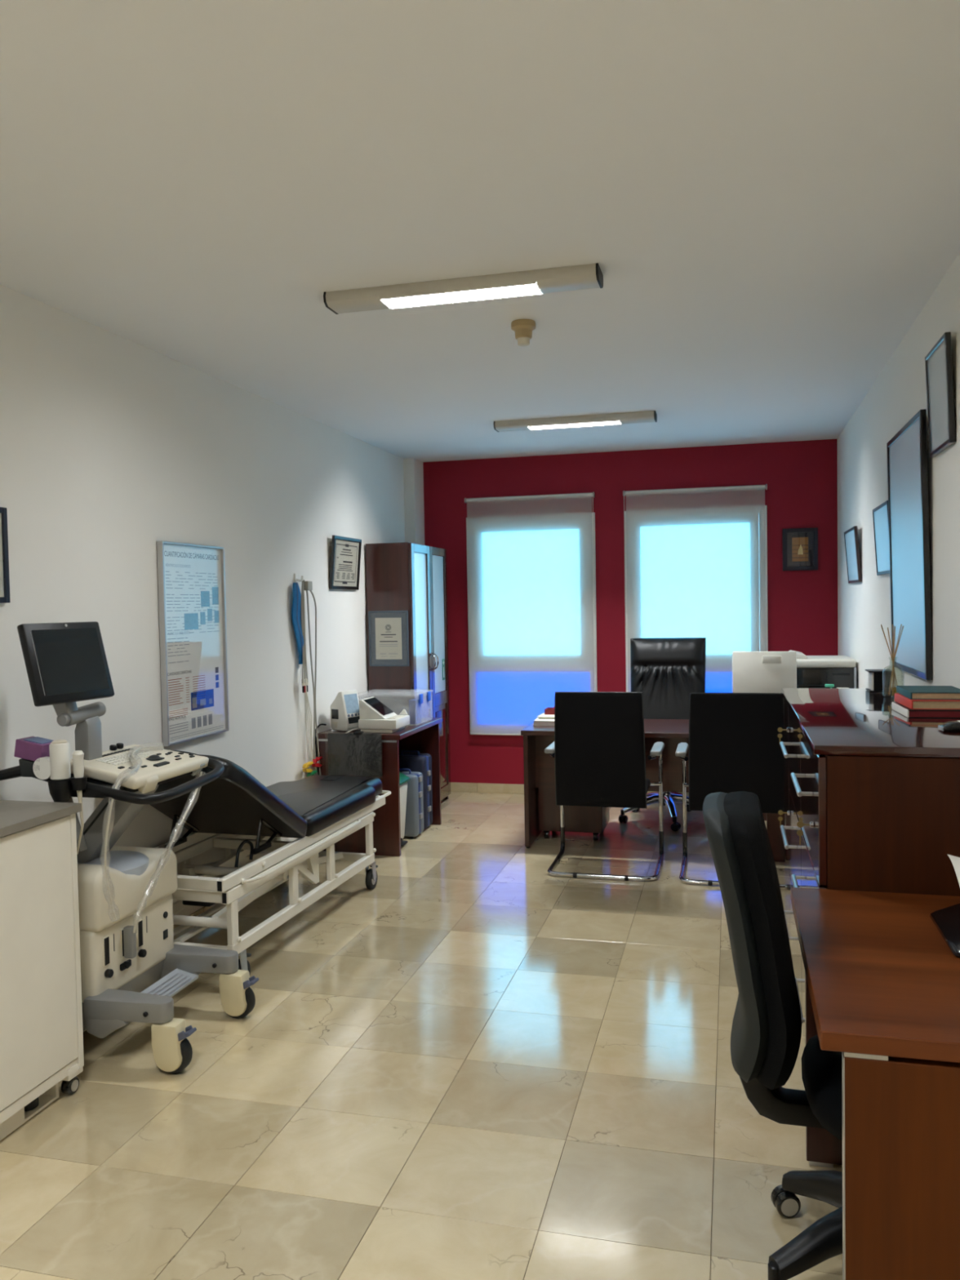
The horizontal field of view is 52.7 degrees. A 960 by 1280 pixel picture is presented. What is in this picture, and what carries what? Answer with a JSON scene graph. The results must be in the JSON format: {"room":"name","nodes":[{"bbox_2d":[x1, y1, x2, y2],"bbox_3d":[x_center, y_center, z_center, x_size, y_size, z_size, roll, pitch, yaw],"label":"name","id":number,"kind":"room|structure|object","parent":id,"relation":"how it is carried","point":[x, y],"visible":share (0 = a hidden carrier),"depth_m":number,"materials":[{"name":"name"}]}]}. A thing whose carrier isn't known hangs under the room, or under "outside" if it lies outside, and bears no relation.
{"room":"examination room","nodes":[
{"label":"examination room","id":0,"kind":"room"},
{"bbox_2d":[0,800,81,837],"bbox_3d":[-1.606,0.607,2.584,0.479,0.150,1.047,0,2,15],"label":"countertop","id":1,"kind":"structure","parent":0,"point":[18,819],"depth_m":2.92,"materials":[{"name":"metal"}]},
{"bbox_2d":[0,284,404,915],"bbox_3d":[-1.882,0.110,2.740,0.100,2.647,10.550,0,2,15],"label":"wall","id":2,"kind":"structure","parent":0,"point":[113,446],"depth_m":4.29,"materials":[{"name":"white paint"}]},
{"bbox_2d":[0,506,9,603],"bbox_3d":[-1.712,-0.286,3.168,0.018,0.331,0.456,0,2,15],"label":"picture frame","id":3,"kind":"object","parent":2,"relation":"attached to","point":[4,557],"visible":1,"depth_m":3.37,"materials":[{"name":"black wood"}]},
{"bbox_2d":[0,513,4,596],"bbox_3d":[-1.715,-0.286,3.169,0.007,0.295,0.420,0,2,15],"label":"print","id":4,"kind":"object","parent":3,"relation":"attached to","point":[2,515],"depth_m":3.36,"materials":[{"name":"beige paper"}]},
{"bbox_2d":[156,541,229,746],"bbox_3d":[-1.341,0.007,4.564,0.030,0.913,0.542,0,2,15],"label":"poster","id":5,"kind":"object","parent":2,"relation":"attached to","point":[191,577],"visible":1,"depth_m":4.54,"materials":[{"name":"paper"}]},
{"bbox_2d":[184,613,198,629],"bbox_3d":[-1.350,-0.087,4.532,0.001,0.075,0.120,0,2,15],"label":"picture","id":6,"kind":"object","parent":5,"relation":"attached to","point":[192,620],"depth_m":4.53},
{"bbox_2d":[191,688,213,711],"bbox_3d":[-1.323,0.284,4.624,0.001,0.085,0.205,0,2,15],"label":"picture","id":7,"kind":"object","parent":5,"relation":"attached to","point":[209,694],"depth_m":4.63},
{"bbox_2d":[200,612,205,624],"bbox_3d":[-1.324,-0.104,4.631,0.001,0.060,0.045,0,2,15],"label":"picture","id":8,"kind":"object","parent":5,"relation":"attached to","point":[202,619],"depth_m":4.63},
{"bbox_2d":[200,591,209,606],"bbox_3d":[-1.319,-0.198,4.654,0.001,0.075,0.080,0,2,15],"label":"picture","id":9,"kind":"object","parent":5,"relation":"attached to","point":[206,597],"depth_m":4.65},
{"bbox_2d":[207,608,212,621],"bbox_3d":[-1.308,-0.122,4.693,0.001,0.060,0.045,0,2,15],"label":"picture","id":10,"kind":"object","parent":5,"relation":"attached to","point":[209,611],"depth_m":4.69},
{"bbox_2d":[212,586,218,604],"bbox_3d":[-1.295,-0.216,4.745,0.001,0.085,0.060,0,2,15],"label":"picture","id":11,"kind":"object","parent":5,"relation":"attached to","point":[215,592],"depth_m":4.74},
{"bbox_2d":[213,610,219,622],"bbox_3d":[-1.292,-0.114,4.756,0.001,0.060,0.045,0,2,15],"label":"picture","id":12,"kind":"object","parent":5,"relation":"attached to","point":[216,612],"depth_m":4.76},
{"bbox_2d":[173,902,224,939],"bbox_3d":[-1.299,1.313,4.732,0.012,0.075,5.998,0,2,15],"label":"baseboard","id":13,"kind":"structure","parent":2,"relation":"attached to","point":[204,908],"depth_m":4.56,"materials":[{"name":"beige stone"}]},
{"bbox_2d":[293,573,303,582],"bbox_3d":[-1.053,-0.358,5.644,0.057,0.060,0.028,0,2,15],"label":"wall hook","id":14,"kind":"object","parent":2,"relation":"attached to","point":[295,580],"visible":0.82,"depth_m":5.64,"materials":[{"name":"white plastic"}]},
{"bbox_2d":[291,582,306,664],"bbox_3d":[-1.049,-0.095,5.632,0.034,0.476,0.141,0,2,15],"label":"pressure cuff","id":15,"kind":"object","parent":14,"relation":"hanging from","point":[296,600],"visible":0.98,"depth_m":5.60,"materials":[{"name":"blue fabric"}]},
{"bbox_2d":[301,579,320,775],"bbox_3d":[-0.994,0.277,5.741,0.037,1.264,0.223,0,2,15],"label":"bundle","id":16,"kind":"object","parent":2,"relation":"attached to","point":[306,585],"visible":0.97,"depth_m":5.71,"materials":[{"name":"beige plastic"}]},
{"bbox_2d":[302,761,313,772],"bbox_3d":[-1.009,0.750,5.692,0.032,0.060,0.105,0,2,15],"label":"clamp","id":17,"kind":"object","parent":16,"relation":"hanging from","point":[306,766],"visible":1,"depth_m":5.66,"materials":[{"name":"yellow plastic"}]},
{"bbox_2d":[306,769,317,777],"bbox_3d":[-0.995,0.807,5.747,0.032,0.060,0.105,0,2,15],"label":"clamp","id":18,"kind":"object","parent":16,"relation":"hanging from","point":[313,771],"visible":0.38,"depth_m":5.72,"materials":[{"name":"green plastic"}]},
{"bbox_2d":[311,755,323,767],"bbox_3d":[-0.977,0.734,5.818,0.032,0.060,0.117,0,2,15],"label":"clamp","id":19,"kind":"object","parent":16,"relation":"hanging from","point":[315,762],"visible":0.92,"depth_m":5.79,"materials":[{"name":"red plastic"}]},
{"bbox_2d":[328,535,361,590],"bbox_3d":[-0.876,-0.500,6.336,0.049,0.340,0.460,0,2,15],"label":"diploma","id":20,"kind":"object","parent":2,"relation":"attached to","point":[345,556],"visible":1,"depth_m":6.32,"materials":[{"name":"beige paper"}]},
{"bbox_2d":[333,539,359,586],"bbox_3d":[-0.880,-0.500,6.337,0.008,0.300,0.420,5,3,14],"label":"print","id":21,"kind":"object","parent":20,"relation":"attached to","point":[345,552],"depth_m":6.34,"materials":[{"name":"beige paper"}]},
{"bbox_2d":[403,457,424,545],"bbox_3d":[-0.503,-0.096,7.703,0.085,2.647,0.240,0,2,15],"label":"pillar","id":22,"kind":"structure","parent":2,"relation":"attached to","point":[413,468],"depth_m":7.56,"materials":[{"name":"white paint"}]},
{"bbox_2d":[0,791,842,1279],"bbox_3d":[-0.257,1.459,2.375,3.210,0.080,10.550,0,2,15],"label":"floor","id":23,"kind":"structure","parent":0,"point":[477,1061],"depth_m":2.92,"materials":[{"name":"beige tile"}]},
{"bbox_2d":[0,800,84,1140],"bbox_3d":[-1.600,0.983,2.598,0.479,0.902,1.047,0,2,15],"label":"base cabinet","id":24,"kind":"object","parent":23,"relation":"on","point":[42,1033],"visible":1,"depth_m":2.86,"materials":[{"name":"white paint"}]},
{"bbox_2d":[0,621,258,1074],"bbox_3d":[-1.254,0.666,3.401,0.765,1.464,0.651,0,2,15],"label":"machine","id":25,"kind":"object","parent":23,"relation":"on","point":[66,664],"visible":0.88,"depth_m":3.30,"materials":[{"name":"white plastic"}]},
{"bbox_2d":[18,758,39,777],"bbox_3d":[-1.450,0.415,3.183,0.089,0.059,0.080,0,2,15],"label":"box shelf","id":26,"kind":"object","parent":25,"relation":"attached to","point":[25,767],"depth_m":3.15,"materials":[{"name":"grey plastic"}]},
{"bbox_2d":[13,736,53,761],"bbox_3d":[-1.457,0.359,3.183,0.110,0.074,0.080,0,2,15],"label":"glove box","id":27,"kind":"object","parent":25,"relation":"on","point":[32,748],"visible":0.79,"depth_m":3.15,"materials":[{"name":"purple cardboard"}]},
{"bbox_2d":[32,756,50,779],"bbox_3d":[-1.411,0.415,3.144,0.072,0.072,0.024,0,2,15],"label":"tape roll","id":28,"kind":"object","parent":25,"relation":"hanging from","point":[44,773],"visible":0.88,"depth_m":3.13,"materials":[{"name":"white paper"}]},
{"bbox_2d":[48,739,71,780],"bbox_3d":[-1.362,0.388,3.144,0.062,0.126,0.062,0,2,15],"label":"bottle","id":29,"kind":"object","parent":25,"relation":"in","point":[59,749],"visible":1,"depth_m":3.12,"materials":[{"name":"white plastic"}]},
{"bbox_2d":[17,621,114,759],"bbox_3d":[-1.387,0.183,3.256,0.143,0.483,0.342,0,2,15],"label":"monitor","id":30,"kind":"object","parent":25,"relation":"on","point":[66,664],"depth_m":3.25,"materials":[{"name":"black plastic"}]},
{"bbox_2d":[71,750,84,854],"bbox_3d":[-1.307,0.533,3.165,0.036,0.352,0.094,-2,2,-22],"label":"probe","id":31,"kind":"object","parent":25,"relation":"in","point":[77,756],"visible":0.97,"depth_m":3.13,"materials":[{"name":"white plastic"}]},
{"bbox_2d":[102,934,110,967],"bbox_3d":[-1.248,1.038,3.234,0.006,0.102,0.034,0,2,15],"label":"socket","id":32,"kind":"object","parent":25,"relation":"attached to","point":[105,938],"depth_m":3.23,"materials":[{"name":"black plastic"}]},
{"bbox_2d":[120,926,124,958],"bbox_3d":[-1.224,1.038,3.328,0.006,0.102,0.034,0,2,15],"label":"socket","id":33,"kind":"object","parent":25,"relation":"attached to","point":[122,944],"depth_m":3.31,"materials":[{"name":"grey plastic"}]},
{"bbox_2d":[104,746,162,919],"bbox_3d":[-1.199,0.643,3.374,0.092,0.516,0.538,-1,2,-4],"label":"cable","id":34,"kind":"object","parent":25,"relation":"hanging from","point":[147,747],"visible":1,"depth_m":3.13,"materials":[{"name":"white plastic"}]},
{"bbox_2d":[71,768,203,792],"bbox_3d":[-1.237,0.476,3.467,0.293,0.069,0.450,0,2,15],"label":"tray","id":35,"kind":"object","parent":25,"relation":"on","point":[97,776],"depth_m":3.24,"materials":[{"name":"black plastic"}]},
{"bbox_2d":[136,918,142,948],"bbox_3d":[-1.200,1.035,3.418,0.006,0.100,0.034,0,2,15],"label":"socket","id":36,"kind":"object","parent":25,"relation":"attached to","point":[140,922],"depth_m":3.41,"materials":[{"name":"black plastic"}]},
{"bbox_2d":[123,771,202,959],"bbox_3d":[-1.111,0.787,3.451,0.060,0.594,0.366,0,2,31],"label":"cable","id":37,"kind":"object","parent":25,"relation":"hanging from","point":[129,931],"visible":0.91,"depth_m":3.32,"materials":[{"name":"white plastic"}]},
{"bbox_2d":[149,754,391,973],"bbox_3d":[-0.989,0.880,4.653,0.610,0.936,1.840,0,2,16],"label":"bed","id":38,"kind":"object","parent":23,"relation":"on","point":[320,811],"visible":0.71,"depth_m":4.28,"materials":[{"name":"white paint"}]},
{"bbox_2d":[149,754,306,838],"bbox_3d":[-1.153,0.669,4.114,0.595,0.468,0.697,0,2,16],"label":"cushion","id":39,"kind":"object","parent":38,"relation":"on","point":[235,802],"depth_m":4.12,"materials":[{"name":"black leather"}]},
{"bbox_2d":[266,774,382,836],"bbox_3d":[-0.910,0.826,4.952,0.595,0.095,1.060,0,2,16],"label":"seat cushion","id":40,"kind":"object","parent":38,"relation":"on","point":[325,802],"depth_m":4.90,"materials":[{"name":"black leather"}]},
{"bbox_2d":[317,717,442,856],"bbox_3d":[-0.619,0.916,6.276,0.536,0.733,0.880,0,2,15],"label":"desk","id":41,"kind":"object","parent":23,"relation":"on","point":[424,737],"visible":0.48,"depth_m":5.87,"materials":[{"name":"brown wood"}]},
{"bbox_2d":[315,723,326,775],"bbox_3d":[-0.958,0.808,5.949,0.061,0.585,0.137,0,2,15],"label":"power cord","id":42,"kind":"object","parent":41,"relation":"hanging from","point":[319,725],"visible":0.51,"depth_m":5.89,"materials":[{"name":"black plastic"}]},
{"bbox_2d":[329,689,359,731],"bbox_3d":[-0.832,0.436,6.036,0.160,0.246,0.142,1,3,39],"label":"patient monitor","id":43,"kind":"object","parent":41,"relation":"on","point":[344,708],"visible":0.84,"depth_m":5.99,"materials":[{"name":"white plastic"}]},
{"bbox_2d":[327,731,382,776],"bbox_3d":[-0.753,0.687,5.818,0.362,0.276,0.047,0,2,15],"label":"panel","id":44,"kind":"object","parent":41,"relation":"hanging from","point":[359,753],"visible":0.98,"depth_m":5.81,"materials":[{"name":"black plastic"}]},
{"bbox_2d":[358,696,409,733],"bbox_3d":[-0.592,0.459,5.992,0.247,0.197,0.260,0,2,15],"label":"recorder","id":45,"kind":"object","parent":41,"relation":"on","point":[375,716],"visible":0.97,"depth_m":5.90,"materials":[{"name":"white plastic"}]},
{"bbox_2d":[400,709,407,715],"bbox_3d":[-0.481,0.451,6.077,0.055,0.034,0.010,0,2,15],"label":"leaflet","id":46,"kind":"object","parent":45,"relation":"on","point":[403,712],"visible":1,"depth_m":6.07,"materials":[{"name":"white paper"}]},
{"bbox_2d":[418,691,431,704],"bbox_3d":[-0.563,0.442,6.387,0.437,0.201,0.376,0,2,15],"label":"storage box","id":47,"kind":"object","parent":41,"relation":"on","point":[428,693],"visible":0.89,"depth_m":6.26,"materials":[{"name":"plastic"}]},
{"bbox_2d":[408,698,421,724],"bbox_3d":[-0.419,0.463,6.273,0.055,0.154,0.090,0,2,15],"label":"packet","id":48,"kind":"object","parent":47,"relation":"in","point":[415,708],"visible":0.83,"depth_m":6.23,"materials":[{"name":"white cardboard"}]},
{"bbox_2d":[399,772,409,846],"bbox_3d":[-0.614,1.060,6.074,0.300,0.440,0.310,0,2,15],"label":"pedal bin","id":49,"kind":"object","parent":23,"relation":"on","point":[403,779],"visible":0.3,"depth_m":6.10,"materials":[{"name":"white plastic"}]},
{"bbox_2d":[365,542,450,801],"bbox_3d":[-0.489,0.281,7.118,0.372,1.935,0.855,0,2,15],"label":"tall cabinet","id":50,"kind":"object","parent":23,"relation":"on","point":[411,577],"visible":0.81,"depth_m":6.79,"materials":[{"name":"brown wood"}]},
{"bbox_2d":[368,610,408,666],"bbox_3d":[-0.631,-0.010,6.692,0.287,0.383,0.014,0,2,15],"label":"certificate","id":51,"kind":"object","parent":50,"relation":"attached to","point":[388,639],"visible":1,"depth_m":6.69,"materials":[{"name":"beige paper"}]},
{"bbox_2d":[374,617,402,659],"bbox_3d":[-0.631,-0.010,6.691,0.191,0.287,0.001,0,2,15],"label":"print","id":52,"kind":"object","parent":51,"relation":"attached to","point":[388,631],"depth_m":6.69,"materials":[{"name":"beige paper"}]},
{"bbox_2d":[399,768,423,838],"bbox_3d":[-0.557,1.058,6.328,0.371,0.444,0.160,0,2,15],"label":"hard case","id":53,"kind":"object","parent":23,"relation":"on","point":[414,821],"visible":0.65,"depth_m":6.22,"materials":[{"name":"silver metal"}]},
{"bbox_2d":[399,750,432,829],"bbox_3d":[-0.518,1.006,6.543,0.381,0.529,0.180,0,2,15],"label":"case","id":54,"kind":"object","parent":23,"relation":"on","point":[420,762],"visible":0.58,"depth_m":6.44,"materials":[{"name":"blue plastic"}]},
{"bbox_2d":[537,787,608,840],"bbox_3d":[0.614,0.960,6.299,0.405,0.600,0.378,0,2,15],"label":"drawer pedestal","id":55,"kind":"object","parent":23,"relation":"on","point":[594,820],"visible":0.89,"depth_m":6.13,"materials":[{"name":"brown wood"}]},
{"bbox_2d":[544,691,664,880],"bbox_3d":[0.709,0.779,5.487,0.644,1.021,0.529,0,2,15],"label":"chair","id":56,"kind":"object","parent":23,"relation":"on","point":[597,748],"visible":1,"depth_m":5.25,"materials":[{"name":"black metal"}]},
{"bbox_2d":[520,719,688,848],"bbox_3d":[1.017,0.897,6.064,1.405,0.730,0.670,0,2,15],"label":"office desk","id":57,"kind":"object","parent":23,"relation":"on","point":[539,766],"visible":0.27,"depth_m":5.95,"materials":[{"name":"brown wood"}]},
{"bbox_2d":[533,717,554,725],"bbox_3d":[0.499,0.517,6.253,0.260,0.033,0.356,-1,2,13],"label":"paper stack","id":58,"kind":"object","parent":57,"relation":"on","point":[537,722],"visible":0.29,"depth_m":6.10,"materials":[{"name":"white paper"}]},
{"bbox_2d":[537,712,554,719],"bbox_3d":[0.507,0.491,6.278,0.226,0.016,0.250,0,2,17],"label":"notepad","id":59,"kind":"object","parent":58,"relation":"on","point":[543,716],"visible":0.29,"depth_m":6.19,"materials":[{"name":"beige paper"}]},
{"bbox_2d":[544,706,554,714],"bbox_3d":[0.485,0.451,6.325,0.110,0.060,0.105,0,2,15],"label":"box","id":60,"kind":"object","parent":59,"relation":"on","point":[548,710],"visible":0.44,"depth_m":6.28,"materials":[{"name":"plastic"}]},
{"bbox_2d":[618,637,706,831],"bbox_3d":[1.297,0.616,6.642,0.668,1.238,0.719,0,2,15],"label":"chair","id":61,"kind":"object","parent":23,"relation":"on","point":[665,670],"visible":0.56,"depth_m":6.78,"materials":[{"name":"black leather"}]},
{"bbox_2d":[675,692,785,888],"bbox_3d":[1.403,0.774,5.296,0.644,1.021,0.529,0,2,15],"label":"chair","id":62,"kind":"object","parent":23,"relation":"on","point":[734,745],"visible":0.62,"depth_m":5.05,"materials":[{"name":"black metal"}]},
{"bbox_2d":[702,791,842,1279],"bbox_3d":[0.852,0.884,2.104,0.708,1.050,0.596,0,2,15],"label":"chair","id":63,"kind":"object","parent":23,"relation":"on","point":[766,1034],"visible":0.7,"depth_m":2.01,"materials":[{"name":"black plastic"}]},
{"bbox_2d":[762,813,785,862],"bbox_3d":[2.034,0.881,6.007,0.561,0.730,1.130,0,2,15],"label":"table","id":64,"kind":"object","parent":23,"relation":"on","point":[773,828],"visible":0.02,"depth_m":5.54,"materials":[{"name":"brown wood"}]},
{"bbox_2d":[732,651,796,693],"bbox_3d":[1.712,0.297,5.839,0.372,0.459,0.222,0,2,15],"label":"printer","id":65,"kind":"object","parent":64,"relation":"on","point":[753,672],"visible":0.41,"depth_m":5.79,"materials":[{"name":"white plastic"}]},
{"bbox_2d":[788,649,856,688],"bbox_3d":[2.166,0.290,6.160,0.376,0.434,0.440,0,2,15],"label":"printer","id":66,"kind":"object","parent":64,"relation":"on","point":[812,671],"visible":0.38,"depth_m":5.95,"materials":[{"name":"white plastic"}]},
{"bbox_2d":[824,684,834,688],"bbox_3d":[2.091,0.393,5.781,0.063,0.260,0.056,0,2,15],"label":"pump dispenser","id":67,"kind":"object","parent":64,"relation":"on","point":[830,686],"visible":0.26,"depth_m":5.77,"materials":[{"name":"plastic"}]},
{"bbox_2d":[783,698,790,944],"bbox_3d":[1.545,0.784,4.032,0.514,1.084,0.329,0,2,15],"label":"filing cabinet","id":68,"kind":"object","parent":23,"relation":"on","point":[786,707],"visible":0.04,"depth_m":4.08,"materials":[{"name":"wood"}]},
{"bbox_2d":[777,707,801,1006],"bbox_3d":[1.394,0.805,3.541,0.561,1.084,0.693,0,2,15],"label":"filing cabinet","id":69,"kind":"object","parent":23,"relation":"on","point":[793,730],"visible":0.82,"depth_m":3.60,"materials":[{"name":"metal"}]},
{"bbox_2d":[790,887,959,1279],"bbox_3d":[1.010,1.042,2.101,0.588,0.730,0.897,0,2,15],"label":"writing desk","id":70,"kind":"object","parent":23,"relation":"on","point":[882,981],"visible":1,"depth_m":1.72,"materials":[{"name":"brown wood"}]},
{"bbox_2d":[929,903,959,956],"bbox_3d":[1.148,0.643,2.169,0.214,0.054,0.280,0,2,15],"label":"desk phone","id":71,"kind":"object","parent":70,"relation":"on","point":[947,920],"visible":1,"depth_m":2.21,"materials":[{"name":"black plastic"}]},
{"bbox_2d":[946,853,959,886],"bbox_3d":[1.188,0.554,2.145,0.239,0.069,0.324,0,2,19],"label":"paper sheet","id":72,"kind":"object","parent":70,"relation":"on","point":[955,860],"visible":1,"depth_m":2.25,"materials":[{"name":"white paper"}]},
{"bbox_2d":[790,730,959,1042],"bbox_3d":[1.220,0.833,2.868,0.561,1.084,0.694,0,2,15],"label":"filing cabinet","id":73,"kind":"object","parent":23,"relation":"on","point":[878,824],"visible":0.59,"depth_m":2.54,"materials":[{"name":"brown wood"}]},
{"bbox_2d":[781,688,959,757],"bbox_3d":[1.357,0.256,3.340,0.528,0.026,1.728,0,2,15],"label":"countertop","id":74,"kind":"structure","parent":73,"relation":"on","point":[851,722],"depth_m":2.92,"materials":[{"name":"brown wood"}]},
{"bbox_2d":[865,669,894,692],"bbox_3d":[1.662,0.169,4.032,0.097,0.086,0.120,0,2,15],"label":"card holder","id":75,"kind":"object","parent":74,"relation":"on","point":[876,677],"visible":0.94,"depth_m":3.99,"materials":[{"name":"black plastic"}]},
{"bbox_2d":[880,624,904,697],"bbox_3d":[1.609,0.080,3.784,0.086,0.283,0.078,0,2,15],"label":"reed diffuser","id":76,"kind":"object","parent":74,"relation":"on","point":[893,677],"visible":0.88,"depth_m":3.78,"materials":[{"name":"clear glass"}]},
{"bbox_2d":[891,702,959,718],"bbox_3d":[1.490,0.232,3.214,0.187,0.026,0.255,-1,2,13],"label":"book","id":77,"kind":"object","parent":74,"relation":"on","point":[907,712],"visible":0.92,"depth_m":3.10,"materials":[{"name":"red paper"}]},
{"bbox_2d":[894,693,959,709],"bbox_3d":[1.502,0.203,3.222,0.182,0.030,0.250,-1,2,12],"label":"book","id":78,"kind":"object","parent":77,"relation":"on","point":[911,704],"visible":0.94,"depth_m":3.11,"materials":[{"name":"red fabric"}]},
{"bbox_2d":[896,685,959,699],"bbox_3d":[1.507,0.175,3.235,0.177,0.024,0.250,0,2,14],"label":"book","id":79,"kind":"object","parent":78,"relation":"on","point":[912,692],"visible":1,"depth_m":3.15,"materials":[{"name":"teal paper"}]},
{"bbox_2d":[937,720,959,732],"bbox_3d":[1.403,0.245,2.777,0.159,0.032,0.065,0,2,15],"label":"handset","id":80,"kind":"object","parent":74,"relation":"on","point":[950,726],"visible":1,"depth_m":2.76,"materials":[{"name":"black plastic"}]},
{"bbox_2d":[0,0,959,462],"bbox_3d":[-0.298,-1.277,2.299,3.410,0.100,10.800,0,2,15],"label":"ceiling","id":81,"kind":"structure","parent":0,"point":[764,195],"depth_m":2.71,"materials":[{"name":"paint"}]},
{"bbox_2d":[323,262,603,314],"bbox_3d":[-0.068,-1.249,3.466,1.000,0.049,0.141,0,2,15],"label":"ceiling lamp","id":82,"kind":"object","parent":81,"relation":"attached to","point":[537,282],"visible":1,"depth_m":3.43,"materials":[{"name":"beige metal"}]},
{"bbox_2d":[386,285,539,304],"bbox_3d":[-0.068,-1.244,3.466,0.566,0.002,0.115,0,2,15],"label":"light panel","id":83,"kind":"object","parent":82,"relation":"on","point":[403,295],"depth_m":3.46,"materials":[{"name":"white plastic"}]},
{"bbox_2d":[511,319,535,346],"bbox_3d":[0.178,-1.248,3.955,0.100,0.094,0.100,0,2,15],"label":"smoke detector","id":84,"kind":"object","parent":81,"relation":"attached to","point":[523,328],"visible":1,"depth_m":3.93,"materials":[{"name":"beige plastic"}]},
{"bbox_2d":[493,410,657,431],"bbox_3d":[0.587,-1.353,6.016,1.000,0.049,0.141,0,2,15],"label":"ceiling lamp","id":85,"kind":"object","parent":81,"relation":"attached to","point":[651,415],"visible":1,"depth_m":5.97,"materials":[{"name":"metal"}]},
{"bbox_2d":[422,439,837,784],"bbox_3d":[1.058,-0.116,7.500,3.410,2.647,0.150,0,2,15],"label":"wall","id":86,"kind":"structure","parent":0,"point":[801,477],"depth_m":7.41,"materials":[{"name":"paint"}]},
{"bbox_2d":[466,512,597,734],"bbox_3d":[0.404,-0.113,7.595,1.020,1.723,0.094,0,2,15],"label":"window","id":87,"kind":"structure","parent":86,"relation":"in","point":[593,534],"depth_m":7.45,"materials":[{"name":"white plastic"}]},
{"bbox_2d":[464,492,595,735],"bbox_3d":[0.393,-0.190,7.553,1.024,1.872,0.076,0,2,15],"label":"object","id":88,"kind":"structure","parent":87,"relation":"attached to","point":[531,597],"depth_m":7.53,"materials":[{"name":"fabric"}]},
{"bbox_2d":[450,782,688,796],"bbox_3d":[1.102,1.172,7.458,3.123,0.075,0.012,0,2,15],"label":"baseboard","id":89,"kind":"structure","parent":86,"relation":"attached to","point":[455,786],"depth_m":7.72,"materials":[{"name":"beige stone"}]},
{"bbox_2d":[623,505,768,692],"bbox_3d":[1.617,-0.123,7.281,1.042,1.723,0.094,0,2,15],"label":"window","id":90,"kind":"structure","parent":86,"relation":"in","point":[766,506],"depth_m":7.35,"materials":[{"name":"white plastic"}]},
{"bbox_2d":[622,484,767,693],"bbox_3d":[1.606,-0.200,7.239,1.046,1.872,0.076,0,2,15],"label":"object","id":91,"kind":"structure","parent":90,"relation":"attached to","point":[695,557],"depth_m":7.19,"materials":[{"name":"fabric"}]},
{"bbox_2d":[782,527,817,570],"bbox_3d":[2.330,-0.660,7.054,0.244,0.306,0.030,0,2,15],"label":"picture","id":92,"kind":"object","parent":86,"relation":"attached to","point":[800,545],"visible":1,"depth_m":7.05},
{"bbox_2d":[791,537,808,561],"bbox_3d":[2.330,-0.660,7.053,0.112,0.174,0.001,0,2,15],"label":"print","id":93,"kind":"object","parent":92,"relation":"attached to","point":[799,544],"depth_m":7.05},
{"bbox_2d":[882,657,904,697],"bbox_3d":[1.614,0.144,3.785,0.078,0.155,0.078,0,2,15],"label":"bottle","id":94,"kind":"object","parent":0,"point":[893,674],"depth_m":3.78,"materials":[{"name":"clear glass"}]},
{"bbox_2d":[836,253,959,688],"bbox_3d":[1.322,0.084,1.910,0.100,2.647,10.550,0,2,15],"label":"wall","id":95,"kind":"structure","parent":0,"point":[899,393],"depth_m":4.47,"materials":[{"name":"white paint"}]},
{"bbox_2d":[844,525,862,583],"bbox_3d":[2.289,-0.517,5.956,0.044,0.330,0.530,0,2,15],"label":"picture frame","id":96,"kind":"object","parent":95,"relation":"attached to","point":[851,535],"visible":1,"depth_m":5.88,"materials":[{"name":"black glass"}]},
{"bbox_2d":[872,500,889,575],"bbox_3d":[1.982,-0.493,4.760,0.038,0.340,0.480,0,2,15],"label":"picture frame","id":97,"kind":"object","parent":95,"relation":"attached to","point":[880,513],"visible":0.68,"depth_m":4.80,"materials":[{"name":"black glass"}]},
{"bbox_2d":[886,408,932,679],"bbox_3d":[1.811,-0.379,4.106,0.023,1.035,0.820,-2,2,15],"label":"picture frame","id":98,"kind":"object","parent":95,"relation":"attached to","point":[907,451],"visible":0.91,"depth_m":4.03,"materials":[{"name":"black glass"}]},
{"bbox_2d":[924,331,955,457],"bbox_3d":[1.646,-0.868,3.472,0.036,0.375,0.350,0,2,15],"label":"picture frame","id":99,"kind":"object","parent":95,"relation":"attached to","point":[938,362],"visible":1,"depth_m":3.45,"materials":[{"name":"black glass"}]},
{"bbox_2d":[928,342,948,450],"bbox_3d":[1.650,-0.868,3.471,0.008,0.347,0.322,-3,2,15],"label":"print","id":100,"kind":"object","parent":99,"relation":"attached to","point":[938,357],"depth_m":3.48,"materials":[{"name":"beige paper"}]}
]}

